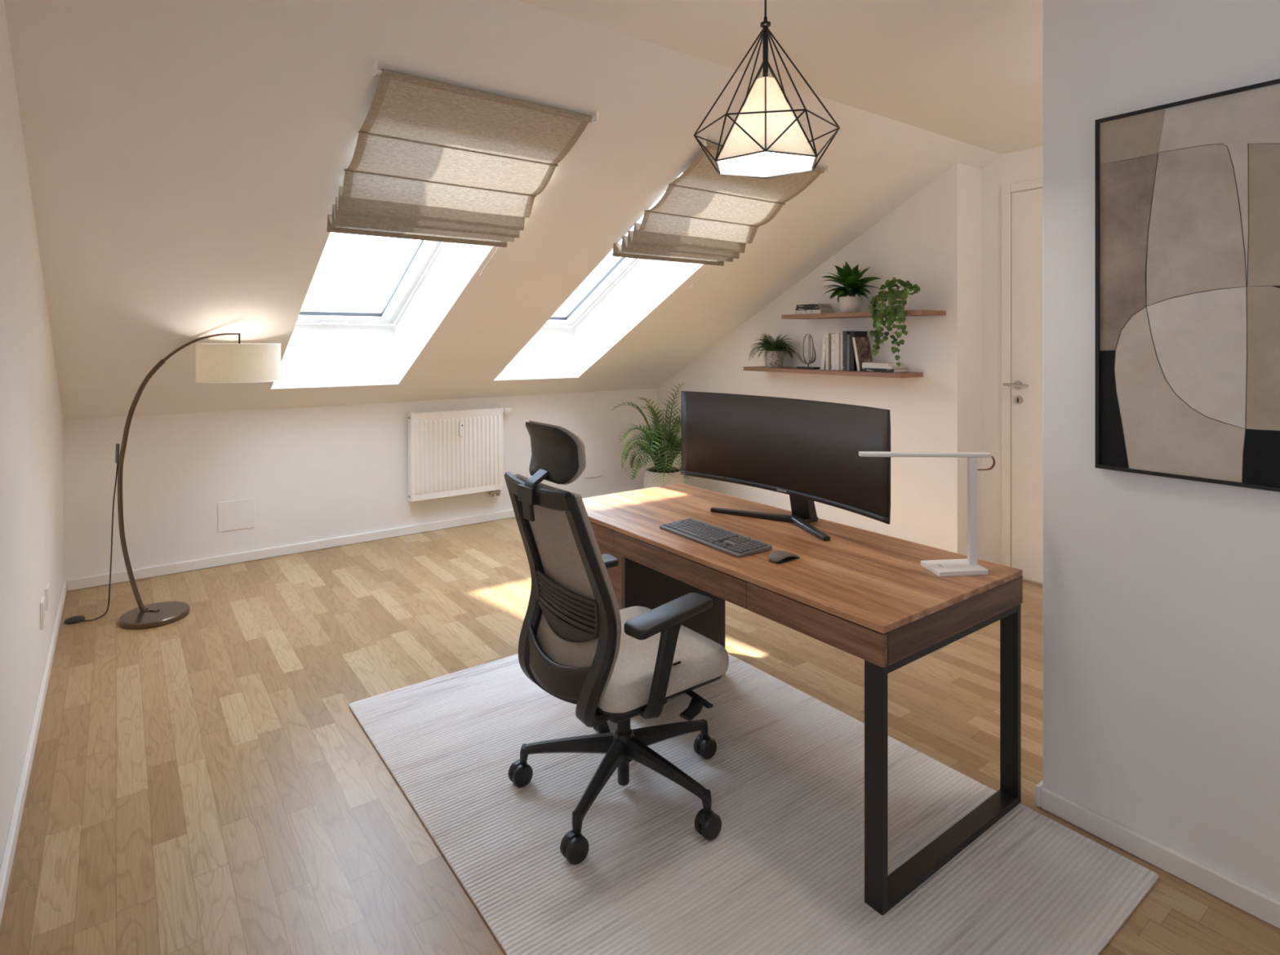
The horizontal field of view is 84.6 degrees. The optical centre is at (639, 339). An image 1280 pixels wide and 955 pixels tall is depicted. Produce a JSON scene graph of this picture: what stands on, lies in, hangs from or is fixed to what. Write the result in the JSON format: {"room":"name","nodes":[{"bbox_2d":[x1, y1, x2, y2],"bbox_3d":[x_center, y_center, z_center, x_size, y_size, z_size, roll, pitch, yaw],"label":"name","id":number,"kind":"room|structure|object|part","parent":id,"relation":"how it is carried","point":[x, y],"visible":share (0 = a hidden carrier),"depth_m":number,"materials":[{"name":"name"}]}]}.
{"room":"home office","nodes":[
{"label":"home office","id":0,"kind":"room"},
{"bbox_2d":[0,0,62,866],"bbox_3d":[-1.416,0.155,1.391,0.120,2.591,6.762,0,0,-37],"label":"wall","id":1,"kind":"structure","parent":0,"point":[31,416],"depth_m":2.23,"materials":[{"name":"paint"}]},
{"bbox_2d":[0,580,66,925],"bbox_3d":[-1.361,1.418,1.431,0.016,0.064,6.522,0,0,-37],"label":"baseboard","id":2,"kind":"structure","parent":1,"relation":"attached to","point":[6,864],"depth_m":2.28,"materials":[{"name":"white wood"}]},
{"bbox_2d":[40,595,45,630],"bbox_3d":[-2.416,1.106,2.845,0.014,0.112,0.090,0,0,-37],"label":"wall socket","id":3,"kind":"object","parent":1,"relation":"attached to","point":[42,602],"visible":1,"depth_m":2.81,"materials":[{"name":"white paint"}]},
{"bbox_2d":[44,583,49,610],"bbox_3d":[-2.562,1.113,3.042,0.014,0.097,0.080,0,0,-37],"label":"wall socket","id":4,"kind":"object","parent":1,"relation":"attached to","point":[47,585],"visible":0.93,"depth_m":3.01,"materials":[{"name":"white paint"}]},
{"bbox_2d":[62,388,657,581],"bbox_3d":[-1.613,0.956,5.385,4.335,0.988,0.120,0,0,-37],"label":"wall","id":5,"kind":"structure","parent":0,"point":[312,473],"depth_m":4.71,"materials":[{"name":"paint"}]},
{"bbox_2d":[217,497,255,532],"bbox_3d":[-2.615,1.139,4.559,0.212,0.191,0.007,0,0,-37],"label":"access cover","id":6,"kind":"object","parent":5,"relation":"attached to","point":[238,514],"visible":1,"depth_m":4.55,"materials":[{"name":"paint"}]},
{"bbox_2d":[66,488,639,591],"bbox_3d":[-1.573,1.418,5.330,4.303,0.064,0.016,0,0,-37],"label":"baseboard","id":7,"kind":"structure","parent":5,"relation":"attached to","point":[208,562],"depth_m":4.68,"materials":[{"name":"white wood"}]},
{"bbox_2d":[408,407,511,502],"bbox_3d":[-1.367,0.893,5.412,0.825,0.700,0.129,0,0,-37],"label":"radiator","id":8,"kind":"object","parent":5,"relation":"attached to","point":[453,452],"visible":1,"depth_m":5.34,"materials":[{"name":"metal"}]},
{"bbox_2d":[410,407,502,414],"bbox_3d":[-1.400,0.547,5.389,0.725,0.008,0.060,0,0,-37],"label":"grille","id":9,"kind":"object","parent":8,"relation":"attached to","point":[492,410],"depth_m":5.40,"materials":[{"name":"metal"}]},
{"bbox_2d":[584,454,603,478],"bbox_3d":[-0.406,1.120,6.204,0.190,0.196,0.007,0,0,-37],"label":"access cover","id":10,"kind":"object","parent":5,"relation":"attached to","point":[594,464],"visible":0.95,"depth_m":6.20,"materials":[{"name":"paint"}]},
{"bbox_2d":[4,0,1042,419],"bbox_3d":[0.487,-0.348,2.808,4.865,1.745,6.762,0,0,-37],"label":"ceiling","id":11,"kind":"structure","parent":0,"point":[187,160],"depth_m":2.93,"materials":[{"name":"paint"}]},
{"bbox_2d":[270,232,493,389],"bbox_3d":[-1.372,-0.448,3.814,0.805,1.521,2.325,0,0,-37],"label":"skylight reveal","id":12,"kind":"object","parent":11,"relation":"attached to","point":[311,349],"visible":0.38,"depth_m":4.62,"materials":[{"name":"paint"}]},
{"bbox_2d":[296,240,442,324],"bbox_3d":[-1.441,-0.692,3.908,0.797,1.190,2.164,0,0,-37],"label":"window","id":13,"kind":"structure","parent":12,"relation":"attached to","point":[423,252],"depth_m":4.62,"materials":[{"name":"white paint"}]},
{"bbox_3d":[-2.030,-0.110,4.664,0.170,0.026,0.024,0,0,-37],"label":"handle","id":14,"kind":"part","parent":13,"relation":"part of","materials":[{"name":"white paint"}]},
{"bbox_2d":[326,59,598,275],"bbox_3d":[-0.886,-0.658,3.153,0.920,0.618,1.146,0,0,-37],"label":"blind","id":15,"kind":"object","parent":11,"relation":"attached to","point":[433,160],"visible":1,"depth_m":2.96,"materials":[{"name":"fabric"}]},
{"bbox_3d":[-0.759,-0.459,3.711,0.016,0.181,0.342,0,0,-37],"label":"pull cord","id":16,"kind":"part","parent":15,"relation":"part of","materials":[{"name":"white plastic"}]},
{"bbox_2d":[493,172,703,380],"bbox_3d":[-0.177,-0.448,4.704,0.763,1.521,2.325,0,0,-37],"label":"skylight reveal","id":17,"kind":"object","parent":11,"relation":"attached to","point":[646,283],"visible":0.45,"depth_m":5.43,"materials":[{"name":"paint"}]},
{"bbox_2d":[542,257,637,327],"bbox_3d":[-0.247,-0.692,4.797,0.755,1.190,2.164,0,0,-37],"label":"window","id":18,"kind":"structure","parent":17,"relation":"attached to","point":[618,266],"depth_m":5.43,"materials":[{"name":"white paint"}]},
{"bbox_2d":[612,136,829,288],"bbox_3d":[0.333,-0.658,4.061,0.920,0.618,1.146,0,0,-37],"label":"blind","id":19,"kind":"object","parent":11,"relation":"attached to","point":[704,216],"visible":0.91,"depth_m":3.92,"materials":[{"name":"fabric"}]},
{"bbox_3d":[0.460,-0.459,4.619,0.016,0.181,0.342,0,0,-37],"label":"pull cord","id":20,"kind":"part","parent":19,"relation":"part of","materials":[{"name":"white plastic"}]},
{"bbox_2d":[693,0,839,178],"bbox_3d":[0.411,-0.854,2.304,0.461,0.574,0.454,0,0,-37],"label":"pendant lamp","id":21,"kind":"object","parent":11,"relation":"hanging from","point":[766,140],"visible":1,"depth_m":2.25,"materials":[{"name":"black"}]},
{"bbox_3d":[0.411,-0.953,2.304,0.034,0.205,0.034,0,0,-37],"label":"stem","id":22,"kind":"part","parent":21,"relation":"part of","materials":[{"name":"black metal"}]},
{"bbox_3d":[0.411,-1.086,2.304,0.006,0.093,0.006,0,0,31],"label":"cord","id":23,"kind":"part","parent":21,"relation":"part of","materials":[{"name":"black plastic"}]},
{"bbox_3d":[0.411,-0.720,2.304,0.080,0.260,0.080,0,0,-37],"label":"bulb","id":24,"kind":"part","parent":21,"relation":"part of","materials":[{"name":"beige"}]},
{"bbox_3d":[0.411,-0.711,2.304,0.335,0.278,0.341,0,0,-37],"label":"lamp shade","id":25,"kind":"part","parent":21,"relation":"part of","materials":[{"name":"white fabric"}]},
{"bbox_3d":[0.411,-0.741,2.304,0.352,0.344,0.357,0,0,-37],"label":"frame","id":26,"kind":"part","parent":21,"relation":"part of","materials":[{"name":"black metal"}]},
{"bbox_2d":[0,517,1279,954],"bbox_3d":[0.487,1.500,2.808,4.865,0.100,6.762,0,0,-37],"label":"floor","id":27,"kind":"structure","parent":0,"point":[207,781],"depth_m":2.51,"materials":[{"name":"brown wood"}]},
{"bbox_2d":[63,333,281,629],"bbox_3d":[-2.399,0.709,3.678,1.070,1.483,0.383,0,0,10],"label":"arc floor lamp","id":28,"kind":"object","parent":27,"relation":"on","point":[215,363],"visible":1,"depth_m":3.57,"materials":[{"name":"brown metal"}]},
{"bbox_2d":[63,615,84,624],"bbox_3d":[-2.910,1.440,3.619,0.086,0.020,0.086,0,0,-37],"label":"switch","id":29,"kind":"object","parent":28,"relation":"attached to","point":[73,620],"depth_m":3.60,"materials":[{"name":"black plastic"}]},
{"bbox_3d":[-2.300,0.064,3.647,0.484,0.193,0.013,0,0,7],"label":"arm","id":30,"kind":"part","parent":28,"relation":"part of","materials":[{"name":"brown metal"}]},
{"bbox_3d":[-2.061,0.118,3.617,0.380,0.193,0.380,0,0,-37],"label":"lamp shade","id":31,"kind":"part","parent":28,"relation":"part of","materials":[{"name":"beige fabric"}]},
{"bbox_2d":[612,382,690,488],"bbox_3d":[0.182,0.897,5.721,0.723,1.105,0.740,0,0,36],"label":"potted palm","id":32,"kind":"object","parent":27,"relation":"on","point":[660,475],"visible":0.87,"depth_m":5.67,"materials":[{"name":"plant"}]},
{"bbox_2d":[643,466,684,488],"bbox_3d":[0.197,1.258,5.745,0.344,0.385,0.344,0,0,-37],"label":"pot","id":33,"kind":"object","parent":27,"relation":"on","point":[649,482],"depth_m":5.63,"materials":[{"name":"white ceramic"}]},
{"bbox_2d":[349,653,1158,954],"bbox_3d":[0.122,1.444,2.334,1.515,0.012,2.236,0,0,-37],"label":"rug","id":34,"kind":"object","parent":27,"relation":"on","point":[783,873],"visible":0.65,"depth_m":2.00,"materials":[{"name":"grey fabric"}]},
{"bbox_2d":[503,420,728,865],"bbox_3d":[-0.044,0.842,2.248,0.710,1.190,0.683,0,0,-37],"label":"office chair","id":35,"kind":"object","parent":34,"relation":"on","point":[576,644],"visible":1,"depth_m":2.07,"materials":[{"name":"black plastic"}]},
{"bbox_3d":[-0.196,0.790,2.146,0.331,0.749,0.472,0,0,-37],"label":"frame","id":36,"kind":"part","parent":35,"relation":"part of","materials":[{"name":"black plastic"}]},
{"bbox_3d":[-0.234,1.317,2.265,0.307,0.104,0.046,0,0,4],"label":"leg","id":37,"kind":"part","parent":35,"relation":"part of","materials":[{"name":"black plastic"}]},
{"bbox_3d":[-0.121,1.317,2.084,0.046,0.104,0.307,0,0,22],"label":"leg","id":38,"kind":"part","parent":35,"relation":"part of","materials":[{"name":"black plastic"}]},
{"bbox_3d":[-0.219,0.790,2.425,0.300,0.043,0.088,0,0,-30],"label":"armrest","id":39,"kind":"part","parent":35,"relation":"part of","materials":[{"name":"black plastic"}]},
{"bbox_3d":[-0.097,1.317,2.429,0.046,0.104,0.307,0,0,-14],"label":"leg","id":40,"kind":"part","parent":35,"relation":"part of","materials":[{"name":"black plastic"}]},
{"bbox_3d":[0.028,0.934,2.056,0.131,0.313,0.190,0,0,-37],"label":"armrest post","id":41,"kind":"part","parent":35,"relation":"part of","materials":[{"name":"black plastic"}]},
{"bbox_3d":[-0.033,1.009,2.267,0.490,0.090,0.500,0,0,-37],"label":"seat","id":42,"kind":"part","parent":35,"relation":"part of","materials":[{"name":"beige fabric"}]},
{"bbox_3d":[0.086,0.790,2.016,0.300,0.043,0.088,0,0,-44],"label":"armrest","id":43,"kind":"part","parent":35,"relation":"part of","materials":[{"name":"black plastic"}]},
{"bbox_3d":[0.115,1.096,2.154,0.099,0.030,0.219,0,0,-37],"label":"adjustment lever","id":44,"kind":"part","parent":35,"relation":"part of","materials":[{"name":"black plastic"}]},
{"bbox_2d":[582,483,1022,915],"bbox_3d":[0.404,1.077,2.626,0.725,0.723,1.650,0,0,-37],"label":"desk","id":45,"kind":"object","parent":34,"relation":"on","point":[868,596],"visible":0.8,"depth_m":2.15,"materials":[{"name":"brown wood"}]},
{"bbox_3d":[-0.234,0.777,2.891,0.018,0.081,0.462,0,0,-37],"label":"drawer","id":46,"kind":"part","parent":45,"relation":"part of","materials":[{"name":"brown wood"}]},
{"bbox_3d":[-0.198,0.893,2.880,0.018,0.142,0.434,0,0,-37],"label":"drawer","id":47,"kind":"part","parent":45,"relation":"part of","materials":[{"name":"brown wood"}]},
{"bbox_3d":[-0.198,1.089,2.880,0.018,0.243,0.434,0,0,-37],"label":"drawer","id":48,"kind":"part","parent":45,"relation":"part of","materials":[{"name":"brown wood"}]},
{"bbox_3d":[0.117,0.777,2.419,0.018,0.081,0.709,0,0,-37],"label":"drawer","id":49,"kind":"part","parent":45,"relation":"part of","materials":[{"name":"brown wood"}]},
{"bbox_2d":[659,518,772,557],"bbox_3d":[0.261,0.705,2.524,0.156,0.020,0.444,0,0,-34],"label":"keyboard","id":50,"kind":"object","parent":45,"relation":"on","point":[733,544],"visible":1,"depth_m":2.48,"materials":[{"name":"black plastic"}]},
{"bbox_3d":[0.311,0.701,2.427,0.019,0.001,0.053,0,0,-34],"label":"blank plate","id":51,"kind":"part","parent":50,"relation":"part of","materials":[{"name":"grey plastic"}]},
{"bbox_2d":[768,551,799,564],"bbox_3d":[0.466,0.702,2.284,0.112,0.027,0.057,0,0,-38],"label":"mouse","id":52,"kind":"object","parent":45,"relation":"on","point":[777,557],"visible":1,"depth_m":2.26,"materials":[{"name":"black plastic"}]},
{"bbox_2d":[680,391,890,541],"bbox_3d":[0.568,0.471,2.742,0.242,0.487,1.040,0,0,-37],"label":"monitor","id":53,"kind":"object","parent":45,"relation":"on","point":[806,451],"visible":1,"depth_m":2.70,"materials":[{"name":"black plastic"}]},
{"bbox_3d":[0.471,0.777,1.944,0.018,0.081,0.473,0,0,-37],"label":"drawer","id":54,"kind":"part","parent":45,"relation":"part of","materials":[{"name":"brown wood"}]},
{"bbox_3d":[0.598,1.128,1.781,0.022,0.620,0.054,0,0,-37],"label":"leg","id":55,"kind":"part","parent":45,"relation":"part of","materials":[{"name":"black metal"}]},
{"bbox_2d":[858,451,995,577],"bbox_3d":[0.895,0.534,2.203,0.412,0.361,0.176,0,0,-7],"label":"desk lamp","id":56,"kind":"object","parent":45,"relation":"on","point":[969,566],"visible":1,"depth_m":2.18,"materials":[{"name":"white paint"}]},
{"bbox_3d":[1.036,0.534,2.192,0.026,0.334,0.016,0,0,-7],"label":"stem","id":57,"kind":"part","parent":56,"relation":"part of","materials":[{"name":"white paint"}]},
{"bbox_3d":[0.878,0.829,1.989,0.677,0.022,0.054,0,0,-37],"label":"rail","id":58,"kind":"part","parent":45,"relation":"part of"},
{"bbox_3d":[0.878,1.427,1.989,0.677,0.022,0.054,0,0,-37],"label":"foot rail","id":59,"kind":"part","parent":45,"relation":"part of","materials":[{"name":"black metal"}]},
{"bbox_3d":[0.899,0.775,1.977,0.706,0.085,0.018,0,0,-37],"label":"panel","id":60,"kind":"part","parent":45,"relation":"part of","materials":[{"name":"brown wood"}]},
{"bbox_3d":[1.158,1.128,2.198,0.022,0.620,0.054,0,0,-37],"label":"leg","id":61,"kind":"part","parent":45,"relation":"part of","materials":[{"name":"black metal"}]},
{"bbox_2d":[657,162,982,559],"bbox_3d":[1.171,0.188,5.618,0.410,2.525,3.072,0,0,-37],"label":"wall","id":62,"kind":"structure","parent":0,"point":[932,241],"depth_m":4.51,"materials":[{"name":"paint"}]},
{"bbox_2d":[743,365,923,377],"bbox_3d":[1.290,0.223,4.905,0.252,0.028,1.338,0,0,-37],"label":"wall shelf","id":63,"kind":"object","parent":62,"relation":"attached to","point":[784,369],"visible":0.89,"depth_m":4.67,"materials":[{"name":"brown wood"}]},
{"bbox_2d":[747,333,796,367],"bbox_3d":[0.983,0.078,5.254,0.354,0.262,0.373,0,0,-37],"label":"potted fern","id":64,"kind":"object","parent":63,"relation":"on","point":[773,356],"visible":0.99,"depth_m":5.21,"materials":[{"name":"plant"}]},
{"bbox_2d":[764,351,784,367],"bbox_3d":[1.005,0.148,5.272,0.150,0.122,0.150,0,0,-37],"label":"pot","id":65,"kind":"object","parent":63,"relation":"on","point":[771,360],"depth_m":5.21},
{"bbox_2d":[796,333,819,368],"bbox_3d":[1.192,0.085,5.021,0.062,0.248,0.179,0,0,-37],"label":"sculpture","id":66,"kind":"object","parent":63,"relation":"on","point":[810,335],"visible":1,"depth_m":4.99,"materials":[{"name":"black metal"}]},
{"bbox_2d":[821,337,826,369],"bbox_3d":[1.326,0.101,4.912,0.135,0.220,0.046,0,0,-37],"label":"book","id":67,"kind":"object","parent":63,"relation":"on","point":[824,349],"visible":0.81,"depth_m":4.87,"materials":[{"name":"white paper"}]},
{"bbox_2d":[826,333,835,369],"bbox_3d":[1.346,0.083,4.889,0.140,0.252,0.021,0,0,-37],"label":"book","id":68,"kind":"object","parent":63,"relation":"on","point":[828,335],"visible":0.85,"depth_m":4.85,"materials":[{"name":"beige paper"}]},
{"bbox_2d":[831,333,835,369],"bbox_3d":[1.376,0.086,4.849,0.140,0.247,0.033,0,0,-37],"label":"book","id":69,"kind":"object","parent":63,"relation":"on","point":[833,335],"visible":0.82,"depth_m":4.81,"materials":[{"name":"white paper"}]},
{"bbox_2d":[835,333,839,370],"bbox_3d":[1.396,0.083,4.823,0.140,0.253,0.030,0,0,-37],"label":"book","id":70,"kind":"object","parent":63,"relation":"on","point":[837,335],"visible":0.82,"depth_m":4.78,"materials":[{"name":"white paper"}]},
{"bbox_2d":[839,333,840,370],"bbox_3d":[1.410,0.084,4.804,0.140,0.250,0.015,0,0,-37],"label":"book","id":71,"kind":"object","parent":63,"relation":"on","point":[839,333],"visible":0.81,"depth_m":4.76,"materials":[{"name":"grey paper"}]},
{"bbox_2d":[840,333,842,370],"bbox_3d":[1.419,0.084,4.792,0.140,0.250,0.012,0,0,-37],"label":"book","id":72,"kind":"object","parent":63,"relation":"on","point":[841,333],"visible":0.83,"depth_m":4.75,"materials":[{"name":"white paper"}]},
{"bbox_2d":[842,331,849,370],"bbox_3d":[1.435,0.076,4.774,0.145,0.265,0.034,0,0,-37],"label":"book","id":73,"kind":"object","parent":63,"relation":"on","point":[844,333],"visible":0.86,"depth_m":4.73,"materials":[{"name":"grey paper"}]},
{"bbox_2d":[847,333,849,370],"bbox_3d":[1.446,0.087,4.747,0.130,0.244,0.019,0,0,-37],"label":"book","id":74,"kind":"object","parent":63,"relation":"on","point":[848,335],"visible":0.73,"depth_m":4.71,"materials":[{"name":"black paper"}]},
{"bbox_2d":[849,330,866,370],"bbox_3d":[1.471,0.076,4.732,0.145,0.265,0.032,0,0,-37],"label":"book","id":75,"kind":"object","parent":63,"relation":"on","point":[853,366],"visible":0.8,"depth_m":4.69,"materials":[{"name":"black paper"}]},
{"bbox_2d":[852,337,872,371],"bbox_3d":[1.487,0.097,4.688,0.150,0.224,0.060,0,0,-37],"label":"book","id":76,"kind":"object","parent":63,"relation":"on","point":[861,344],"visible":0.93,"depth_m":4.67,"materials":[{"name":"brown paper"}]},
{"bbox_2d":[862,368,907,372],"bbox_3d":[1.587,0.198,4.566,0.150,0.022,0.236,0,0,-37],"label":"book","id":77,"kind":"object","parent":63,"relation":"on","point":[877,370],"visible":0.94,"depth_m":4.50,"materials":[{"name":"black paper"}]},
{"bbox_2d":[862,364,905,368],"bbox_3d":[1.586,0.178,4.575,0.150,0.018,0.226,0,0,-37],"label":"book","id":78,"kind":"object","parent":77,"relation":"on","point":[863,366],"visible":0.94,"depth_m":4.50,"materials":[{"name":"white paper"}]},
{"bbox_2d":[862,362,901,365],"bbox_3d":[1.576,0.160,4.587,0.145,0.017,0.196,0,0,-38],"label":"book","id":79,"kind":"object","parent":78,"relation":"on","point":[863,363],"visible":1,"depth_m":4.55,"materials":[{"name":"white paper"}]},
{"bbox_2d":[781,309,946,319],"bbox_3d":[1.447,-0.162,4.676,0.272,0.028,1.088,0,0,-37],"label":"wall shelf","id":80,"kind":"object","parent":62,"relation":"attached to","point":[919,312],"visible":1,"depth_m":4.59,"materials":[{"name":"brown wood"}]},
{"bbox_2d":[794,309,834,314],"bbox_3d":[1.246,-0.192,5.024,0.150,0.032,0.236,0,0,-37],"label":"book","id":81,"kind":"object","parent":80,"relation":"on","point":[814,311],"visible":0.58,"depth_m":4.95,"materials":[{"name":"white paper"}]},
{"bbox_2d":[795,306,831,310],"bbox_3d":[1.244,-0.219,5.031,0.145,0.022,0.212,0,0,-37],"label":"book","id":82,"kind":"object","parent":81,"relation":"on","point":[817,307],"visible":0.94,"depth_m":4.97,"materials":[{"name":"grey paper"}]},
{"bbox_2d":[796,303,831,307],"bbox_3d":[1.243,-0.240,5.034,0.140,0.019,0.198,0,0,-35],"label":"book","id":83,"kind":"object","parent":82,"relation":"on","point":[812,304],"visible":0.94,"depth_m":4.97,"materials":[{"name":"black paper"}]},
{"bbox_2d":[822,261,883,312],"bbox_3d":[1.392,-0.347,4.696,0.318,0.342,0.424,0,0,-37],"label":"potted plant","id":84,"kind":"object","parent":80,"relation":"on","point":[849,278],"visible":0.94,"depth_m":4.66,"materials":[{"name":"green plant"}]},
{"bbox_3d":[1.412,-0.230,4.717,0.152,0.108,0.152,0,0,-37],"label":"pot","id":85,"kind":"part","parent":84,"relation":"part of","materials":[{"name":"white ceramic"}]},
{"bbox_2d":[868,277,919,367],"bbox_3d":[1.597,-0.111,4.378,0.269,0.557,0.292,0,0,-37],"label":"trailing ivy","id":86,"kind":"object","parent":80,"relation":"on","point":[898,300],"visible":1,"depth_m":4.33,"materials":[{"name":"plant"}]},
{"bbox_2d":[888,295,909,310],"bbox_3d":[1.619,-0.224,4.398,0.128,0.095,0.128,0,0,-37],"label":"pot","id":87,"kind":"object","parent":80,"relation":"on","point":[906,307],"depth_m":4.35,"materials":[{"name":"white ceramic"}]},
{"bbox_2d":[982,146,1042,585],"bbox_3d":[3.307,0.155,2.993,0.120,2.591,3.690,0,0,-37],"label":"wall","id":88,"kind":"structure","parent":0,"point":[1024,165],"depth_m":4.38,"materials":[{"name":"paint"}]},
{"bbox_2d":[1001,177,1042,583],"bbox_3d":[2.518,0.250,3.895,0.069,2.400,1.040,0,0,-37],"label":"door","id":89,"kind":"structure","parent":88,"relation":"in","point":[1021,211],"depth_m":4.23,"materials":[{"name":"white wood"}]},
{"bbox_3d":[2.265,0.275,4.224,0.057,0.052,0.140,0,0,-37],"label":"handle","id":90,"kind":"part","parent":89,"relation":"part of","materials":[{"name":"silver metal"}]},
{"bbox_3d":[2.282,0.365,4.243,0.007,0.050,0.050,0,0,-37],"label":"keyhole plate","id":91,"kind":"part","parent":89,"relation":"part of","materials":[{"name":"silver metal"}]},
{"bbox_2d":[1040,0,1279,929],"bbox_3d":[1.987,0.155,1.295,0.156,2.591,2.304,0,0,-37],"label":"wall","id":92,"kind":"structure","parent":0,"point":[1161,595],"depth_m":1.96,"materials":[{"name":"paint"}]},
{"bbox_2d":[1035,780,1042,807],"bbox_3d":[1.294,1.418,2.225,0.156,0.064,0.016,0,0,-37],"label":"baseboard","id":93,"kind":"structure","parent":92,"relation":"attached to","point":[1037,788],"depth_m":2.18,"materials":[{"name":"white wood"}]},
{"bbox_2d":[1094,78,1279,492],"bbox_3d":[1.555,-0.132,1.742,0.030,1.008,0.756,0,0,-37],"label":"wall picture","id":94,"kind":"object","parent":92,"relation":"attached to","point":[1187,192],"visible":1,"depth_m":1.86,"materials":[{"name":"beige paper"}]}
]}

